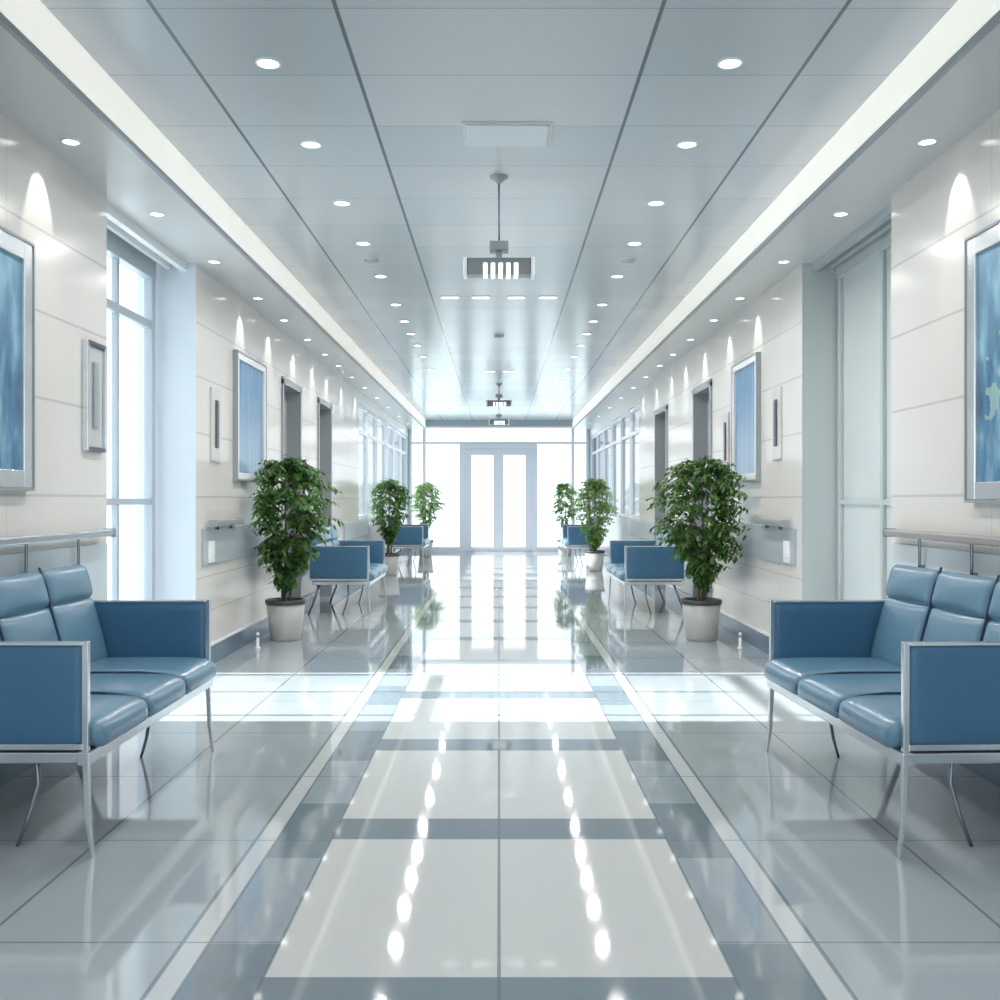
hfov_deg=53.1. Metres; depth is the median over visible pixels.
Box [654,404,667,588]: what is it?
door
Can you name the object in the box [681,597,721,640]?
pot
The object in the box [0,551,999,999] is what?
floor
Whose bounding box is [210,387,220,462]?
wall plaque
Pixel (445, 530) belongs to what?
ground
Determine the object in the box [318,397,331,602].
door
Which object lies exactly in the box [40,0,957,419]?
ceiling
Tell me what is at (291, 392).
door
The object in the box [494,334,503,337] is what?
smoke detector
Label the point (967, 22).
light
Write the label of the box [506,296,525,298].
recessed light
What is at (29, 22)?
light
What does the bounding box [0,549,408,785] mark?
baseboard
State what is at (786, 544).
wall switch
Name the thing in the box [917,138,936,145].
recessed light
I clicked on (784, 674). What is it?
seat cushion
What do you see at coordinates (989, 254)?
painting
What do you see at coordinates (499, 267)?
pendant lamp
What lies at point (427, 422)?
wall
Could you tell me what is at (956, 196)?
wall
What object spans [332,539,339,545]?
cushion
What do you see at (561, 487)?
potted ficus
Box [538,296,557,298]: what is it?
recessed light
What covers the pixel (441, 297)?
recessed light
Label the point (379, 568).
seat cushion
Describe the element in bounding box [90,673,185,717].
seat cushion
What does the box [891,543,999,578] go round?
trim
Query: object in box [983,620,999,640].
cushion
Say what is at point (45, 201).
wall
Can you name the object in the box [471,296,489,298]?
recessed light
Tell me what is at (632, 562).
bench
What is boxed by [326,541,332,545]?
cushion
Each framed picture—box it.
[0,225,34,490]
[233,349,266,481]
[731,352,760,481]
[964,219,999,502]
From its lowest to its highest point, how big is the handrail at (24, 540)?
0.182 m
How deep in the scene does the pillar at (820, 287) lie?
6.66 m
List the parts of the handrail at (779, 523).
rail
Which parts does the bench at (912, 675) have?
leg, armrest, arm trim, leg, seat frame, leg, arm trim, armrest, leg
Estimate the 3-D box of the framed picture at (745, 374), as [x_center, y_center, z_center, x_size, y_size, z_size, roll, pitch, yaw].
[2.001,-0.645,8.120,0.039,0.994,0.824,0,0,0]
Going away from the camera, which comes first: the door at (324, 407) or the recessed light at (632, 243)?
the recessed light at (632, 243)
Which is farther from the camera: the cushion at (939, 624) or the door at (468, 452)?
the door at (468, 452)
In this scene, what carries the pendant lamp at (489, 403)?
hanging from the ceiling at (387, 89)
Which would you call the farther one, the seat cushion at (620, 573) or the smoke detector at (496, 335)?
the smoke detector at (496, 335)
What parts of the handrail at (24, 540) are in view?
rail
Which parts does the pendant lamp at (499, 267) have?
rod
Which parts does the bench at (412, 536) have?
arm trim, armrest, seat frame, armrest, leg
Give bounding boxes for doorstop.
[255,632,260,648]
[737,632,742,648]
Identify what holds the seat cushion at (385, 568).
on the bench at (340, 562)
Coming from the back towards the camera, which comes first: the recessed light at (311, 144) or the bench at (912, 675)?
the recessed light at (311, 144)
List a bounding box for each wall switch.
[208,541,214,562]
[783,541,789,562]
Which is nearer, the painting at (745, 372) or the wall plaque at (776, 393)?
the wall plaque at (776, 393)
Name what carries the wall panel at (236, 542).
attached to the wall at (45, 201)
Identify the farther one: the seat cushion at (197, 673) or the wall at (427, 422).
the wall at (427, 422)
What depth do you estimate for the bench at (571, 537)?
17.41 m
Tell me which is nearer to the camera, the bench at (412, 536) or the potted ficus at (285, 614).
the potted ficus at (285, 614)
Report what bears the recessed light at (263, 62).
in the ceiling at (387, 89)
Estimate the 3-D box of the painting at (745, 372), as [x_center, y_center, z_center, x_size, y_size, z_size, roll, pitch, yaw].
[2.012,-0.645,8.120,0.016,0.870,0.700,0,0,0]
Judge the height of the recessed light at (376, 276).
0.007 m
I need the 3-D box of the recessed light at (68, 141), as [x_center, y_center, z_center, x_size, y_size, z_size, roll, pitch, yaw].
[-1.880,-1.571,4.390,0.083,0.007,0.083,0,0,0]
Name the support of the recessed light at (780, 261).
in the ceiling at (965, 97)
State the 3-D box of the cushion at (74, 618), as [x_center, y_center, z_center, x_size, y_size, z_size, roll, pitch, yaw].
[-1.837,0.590,4.332,0.148,0.310,0.431,0,0,0]
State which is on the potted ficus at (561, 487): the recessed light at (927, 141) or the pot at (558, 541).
the pot at (558, 541)
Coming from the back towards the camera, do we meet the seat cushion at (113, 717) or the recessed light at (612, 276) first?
the recessed light at (612, 276)
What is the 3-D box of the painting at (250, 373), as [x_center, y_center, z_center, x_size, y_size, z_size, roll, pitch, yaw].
[-2.012,-0.645,8.060,0.016,0.870,0.820,0,0,0]
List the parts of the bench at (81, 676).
leg, armrest, arm trim, leg, seat frame, leg, armrest, arm trim, leg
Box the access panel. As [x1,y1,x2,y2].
[462,122,552,146]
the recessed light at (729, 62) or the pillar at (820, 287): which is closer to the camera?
the recessed light at (729, 62)
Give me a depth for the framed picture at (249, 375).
7.97 m
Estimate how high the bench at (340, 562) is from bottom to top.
0.877 m
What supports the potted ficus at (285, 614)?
on the floor
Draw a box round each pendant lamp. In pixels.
[463,173,534,278]
[486,383,511,406]
[489,407,508,424]
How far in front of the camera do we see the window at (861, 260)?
6.19 m
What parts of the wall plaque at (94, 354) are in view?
handle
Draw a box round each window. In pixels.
[107,204,186,599]
[359,404,407,519]
[409,426,588,551]
[590,404,638,519]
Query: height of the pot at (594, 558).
0.334 m
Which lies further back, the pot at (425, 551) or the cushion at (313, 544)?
the pot at (425, 551)
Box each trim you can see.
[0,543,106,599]
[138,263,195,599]
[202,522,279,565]
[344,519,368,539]
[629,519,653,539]
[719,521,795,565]
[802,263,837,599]
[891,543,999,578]
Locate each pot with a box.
[265,597,305,640]
[385,553,399,575]
[419,540,433,556]
[557,539,571,555]
[584,550,604,571]
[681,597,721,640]
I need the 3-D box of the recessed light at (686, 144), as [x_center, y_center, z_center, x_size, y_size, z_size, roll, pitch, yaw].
[0.940,-1.776,5.000,0.105,0.007,0.105,0,0,0]
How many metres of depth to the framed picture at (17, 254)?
4.15 m
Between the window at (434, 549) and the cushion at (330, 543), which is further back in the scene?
the window at (434, 549)
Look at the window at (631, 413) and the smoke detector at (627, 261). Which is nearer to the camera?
the smoke detector at (627, 261)
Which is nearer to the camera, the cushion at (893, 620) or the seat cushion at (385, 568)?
the cushion at (893, 620)
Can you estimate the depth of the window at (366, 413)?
16.79 m
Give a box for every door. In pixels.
[281,376,301,597]
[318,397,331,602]
[465,449,498,551]
[499,449,531,551]
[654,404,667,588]
[692,379,711,597]
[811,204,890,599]
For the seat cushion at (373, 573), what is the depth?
10.09 m
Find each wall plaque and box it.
[82,339,106,452]
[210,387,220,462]
[723,412,729,468]
[772,386,781,460]
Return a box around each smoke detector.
[364,258,379,264]
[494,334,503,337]
[621,258,635,264]
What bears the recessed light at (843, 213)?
in the ceiling at (965, 97)
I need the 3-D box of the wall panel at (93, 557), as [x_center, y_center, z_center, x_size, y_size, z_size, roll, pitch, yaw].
[-2.014,0.612,3.165,0.012,0.783,3.930,0,0,0]
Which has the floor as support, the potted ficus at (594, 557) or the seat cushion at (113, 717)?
the potted ficus at (594, 557)
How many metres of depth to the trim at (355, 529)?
14.03 m
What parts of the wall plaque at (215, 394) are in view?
handle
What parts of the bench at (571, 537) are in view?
leg, armrest, seat frame, armrest, arm trim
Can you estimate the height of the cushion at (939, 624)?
0.310 m
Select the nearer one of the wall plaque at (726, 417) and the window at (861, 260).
the window at (861, 260)
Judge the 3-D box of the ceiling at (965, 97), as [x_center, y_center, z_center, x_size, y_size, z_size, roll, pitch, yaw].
[2.045,-1.740,10.400,0.810,0.330,24.000,0,0,0]
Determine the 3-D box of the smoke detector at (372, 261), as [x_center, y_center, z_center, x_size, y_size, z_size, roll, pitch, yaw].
[-0.940,-1.764,7.400,0.114,0.032,0.114,0,0,0]
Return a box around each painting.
[0,250,19,469]
[239,360,261,474]
[736,362,754,474]
[979,244,999,481]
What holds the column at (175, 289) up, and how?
attached to the wall at (45, 201)
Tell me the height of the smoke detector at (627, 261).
0.032 m
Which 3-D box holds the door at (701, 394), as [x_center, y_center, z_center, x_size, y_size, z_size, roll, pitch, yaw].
[2.112,0.000,9.925,0.215,2.300,0.890,0,0,0]
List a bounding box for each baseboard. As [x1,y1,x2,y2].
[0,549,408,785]
[589,549,999,787]
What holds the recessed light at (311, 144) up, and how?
in the ceiling at (387, 89)
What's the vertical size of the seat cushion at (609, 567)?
0.118 m
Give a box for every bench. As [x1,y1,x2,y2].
[0,565,215,857]
[307,526,387,615]
[387,516,430,565]
[560,516,602,565]
[607,526,684,615]
[764,564,999,858]
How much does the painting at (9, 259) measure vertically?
0.880 m
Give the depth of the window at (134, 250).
6.24 m
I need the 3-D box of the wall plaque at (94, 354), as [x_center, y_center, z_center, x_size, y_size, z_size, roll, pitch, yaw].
[-2.005,-0.510,4.960,0.030,0.540,0.240,0,0,0]
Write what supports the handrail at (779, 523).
attached to the wall at (956, 196)
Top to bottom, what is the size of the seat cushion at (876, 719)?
0.118 m
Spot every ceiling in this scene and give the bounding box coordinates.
[0,25,423,429]
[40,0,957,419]
[574,23,999,429]
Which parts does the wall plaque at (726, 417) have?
handle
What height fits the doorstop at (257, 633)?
0.125 m
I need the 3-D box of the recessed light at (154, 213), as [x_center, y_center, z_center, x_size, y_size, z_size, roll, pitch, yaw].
[-1.880,-1.571,5.500,0.083,0.007,0.083,0,0,0]
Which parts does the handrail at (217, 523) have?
rail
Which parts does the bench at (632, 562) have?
leg, leg, armrest, arm trim, seat frame, leg, armrest, arm trim, leg, leg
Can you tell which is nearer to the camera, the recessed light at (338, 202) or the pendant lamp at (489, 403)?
the recessed light at (338, 202)
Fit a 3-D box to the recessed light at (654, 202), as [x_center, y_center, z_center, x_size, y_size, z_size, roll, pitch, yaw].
[0.940,-1.776,5.990,0.105,0.007,0.105,0,0,0]
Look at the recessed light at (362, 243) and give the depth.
6.92 m
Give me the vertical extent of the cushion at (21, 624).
0.310 m
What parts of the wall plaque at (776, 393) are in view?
handle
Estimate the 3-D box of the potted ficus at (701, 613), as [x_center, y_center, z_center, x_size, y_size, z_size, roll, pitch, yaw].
[1.588,0.390,8.193,0.774,1.520,1.095,0,0,0]
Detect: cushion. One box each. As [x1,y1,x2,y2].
[0,608,58,640]
[46,597,107,662]
[90,657,215,694]
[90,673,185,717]
[90,694,147,746]
[312,543,325,545]
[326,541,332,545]
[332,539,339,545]
[369,563,387,573]
[369,566,382,576]
[369,568,378,580]
[607,563,624,572]
[611,566,624,576]
[616,568,624,580]
[764,657,900,694]
[798,673,900,717]
[839,695,900,747]
[870,597,934,666]
[922,608,991,641]
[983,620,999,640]
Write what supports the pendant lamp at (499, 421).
hanging from the ceiling at (387, 89)
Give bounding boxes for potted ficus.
[248,454,343,640]
[369,477,412,575]
[405,481,445,556]
[550,483,578,555]
[571,477,620,571]
[646,455,750,640]
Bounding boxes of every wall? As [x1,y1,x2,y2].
[0,111,407,642]
[389,420,608,523]
[590,110,999,633]
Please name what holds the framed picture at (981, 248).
attached to the wall at (956, 196)
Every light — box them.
[0,0,425,429]
[61,138,80,145]
[149,211,164,216]
[208,260,220,263]
[255,57,280,68]
[300,140,321,148]
[333,200,350,205]
[356,241,370,245]
[374,275,386,277]
[440,296,459,298]
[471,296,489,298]
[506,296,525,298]
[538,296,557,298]
[572,0,999,429]
[611,275,623,277]
[627,241,641,245]
[647,200,664,205]
[676,140,697,148]
[717,57,742,68]
[777,260,789,263]
[833,211,848,216]
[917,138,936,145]
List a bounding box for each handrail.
[0,528,115,572]
[208,518,243,529]
[754,518,789,529]
[882,528,999,575]
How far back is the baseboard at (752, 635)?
7.93 m
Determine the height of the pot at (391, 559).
0.334 m
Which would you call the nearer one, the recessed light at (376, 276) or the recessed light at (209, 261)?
the recessed light at (209, 261)
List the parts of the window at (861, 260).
frame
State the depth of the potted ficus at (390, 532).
15.19 m
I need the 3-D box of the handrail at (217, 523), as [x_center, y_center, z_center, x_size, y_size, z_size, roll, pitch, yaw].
[-1.972,0.174,7.245,0.072,0.072,0.726,0,0,0]
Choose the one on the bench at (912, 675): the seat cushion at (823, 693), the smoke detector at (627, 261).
the seat cushion at (823, 693)
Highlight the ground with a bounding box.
[107,514,638,599]
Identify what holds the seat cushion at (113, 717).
on the bench at (81, 676)
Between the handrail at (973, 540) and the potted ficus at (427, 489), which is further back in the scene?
the potted ficus at (427, 489)
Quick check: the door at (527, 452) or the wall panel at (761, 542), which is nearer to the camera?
the wall panel at (761, 542)
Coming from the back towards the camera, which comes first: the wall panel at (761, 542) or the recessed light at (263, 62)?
the wall panel at (761, 542)
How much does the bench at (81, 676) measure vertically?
0.877 m
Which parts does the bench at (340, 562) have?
leg, leg, armrest, arm trim, leg, seat frame, armrest, arm trim, leg, leg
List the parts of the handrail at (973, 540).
rail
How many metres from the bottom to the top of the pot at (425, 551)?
0.334 m
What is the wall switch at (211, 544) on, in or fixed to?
attached to the wall at (45, 201)
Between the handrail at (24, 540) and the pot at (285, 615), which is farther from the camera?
the pot at (285, 615)
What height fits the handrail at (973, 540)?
0.182 m
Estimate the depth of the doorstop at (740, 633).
7.74 m
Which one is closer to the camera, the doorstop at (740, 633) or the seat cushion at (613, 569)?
the doorstop at (740, 633)
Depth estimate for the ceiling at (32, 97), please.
5.19 m

